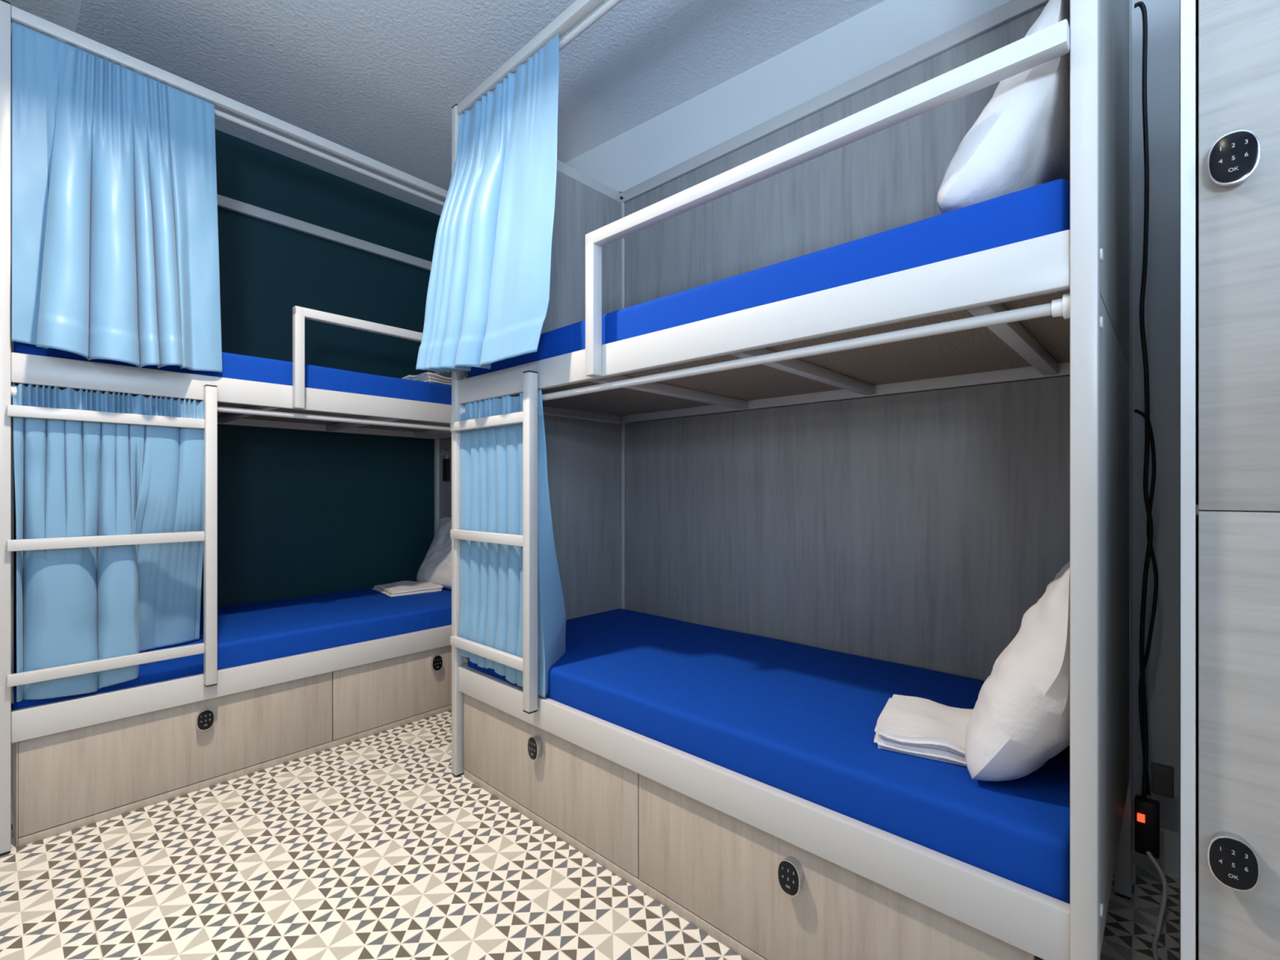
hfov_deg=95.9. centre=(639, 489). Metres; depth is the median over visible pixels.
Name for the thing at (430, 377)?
linens
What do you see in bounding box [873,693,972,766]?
linens
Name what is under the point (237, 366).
mattress
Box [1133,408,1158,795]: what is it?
power cable
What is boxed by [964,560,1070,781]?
pillow
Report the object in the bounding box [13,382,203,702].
curtain
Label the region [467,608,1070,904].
mattress
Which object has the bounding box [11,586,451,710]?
mattress
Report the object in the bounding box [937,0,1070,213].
pillow
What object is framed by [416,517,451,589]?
pillow
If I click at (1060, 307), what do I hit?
curtain rod bracket
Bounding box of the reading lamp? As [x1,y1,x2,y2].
[440,448,449,481]
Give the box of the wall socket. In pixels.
[1151,762,1173,798]
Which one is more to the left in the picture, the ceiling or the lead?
the ceiling
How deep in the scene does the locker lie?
0.89 m
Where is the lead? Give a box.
[1146,851,1167,959]
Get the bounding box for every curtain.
[11,21,222,372]
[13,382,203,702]
[415,33,559,373]
[458,388,566,697]
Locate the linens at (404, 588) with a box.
[371,580,443,597]
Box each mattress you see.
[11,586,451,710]
[13,341,451,404]
[467,178,1070,377]
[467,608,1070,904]
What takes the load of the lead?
on the floor
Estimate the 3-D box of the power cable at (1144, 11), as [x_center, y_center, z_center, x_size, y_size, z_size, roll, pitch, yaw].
[1.396,-0.241,1.600,0.039,2.220,0.023,0,0,43]
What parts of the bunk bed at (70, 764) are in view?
post, panel, panel, drawer, rail, curtain rod, rail, curtain rod, guard rail, drawer, post, rail, panel, panel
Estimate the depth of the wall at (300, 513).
3.38 m
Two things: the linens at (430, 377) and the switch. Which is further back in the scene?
the linens at (430, 377)
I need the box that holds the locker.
[1179,0,1279,959]
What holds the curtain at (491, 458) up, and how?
hanging from the bunk bed at (921, 529)
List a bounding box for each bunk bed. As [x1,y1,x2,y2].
[0,0,467,856]
[450,0,1159,959]
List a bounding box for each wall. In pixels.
[13,128,448,632]
[564,0,1179,878]
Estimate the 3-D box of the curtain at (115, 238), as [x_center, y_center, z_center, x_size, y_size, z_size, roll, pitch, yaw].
[-1.761,-0.958,1.994,0.164,1.074,0.553,0,0,41]
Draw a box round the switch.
[1137,813,1145,822]
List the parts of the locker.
door, door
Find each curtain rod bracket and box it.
[11,384,17,398]
[459,407,465,413]
[1051,293,1070,319]
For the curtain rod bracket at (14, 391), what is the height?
0.042 m
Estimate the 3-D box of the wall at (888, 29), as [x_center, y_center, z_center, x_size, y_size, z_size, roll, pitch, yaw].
[0.735,-0.368,2.521,5.106,3.036,0.421,0,0,41]
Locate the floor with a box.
[0,710,1179,959]
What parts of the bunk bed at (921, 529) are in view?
post, rail, rail, panel, panel, drawer, rail, curtain rod, curtain rod, guard rail, rail, panel, drawer, panel, post, panel, panel, post, power strip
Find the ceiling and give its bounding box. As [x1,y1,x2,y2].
[5,0,884,215]
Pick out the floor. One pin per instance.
(371, 847)
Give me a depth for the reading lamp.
3.83 m
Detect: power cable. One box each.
[1133,1,1153,802]
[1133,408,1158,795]
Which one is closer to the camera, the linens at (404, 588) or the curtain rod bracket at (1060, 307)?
the curtain rod bracket at (1060, 307)
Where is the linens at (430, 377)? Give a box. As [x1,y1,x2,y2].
[401,372,465,385]
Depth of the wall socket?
1.59 m
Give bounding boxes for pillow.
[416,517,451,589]
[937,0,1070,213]
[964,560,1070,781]
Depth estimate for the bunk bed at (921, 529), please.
1.84 m
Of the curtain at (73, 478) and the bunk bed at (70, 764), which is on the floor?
the bunk bed at (70, 764)
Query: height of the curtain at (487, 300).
1.067 m
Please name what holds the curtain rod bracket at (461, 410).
on the bunk bed at (921, 529)
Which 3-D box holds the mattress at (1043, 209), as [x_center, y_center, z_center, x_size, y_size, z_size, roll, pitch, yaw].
[0.317,-0.468,1.980,1.963,0.154,0.881,0,0,43]

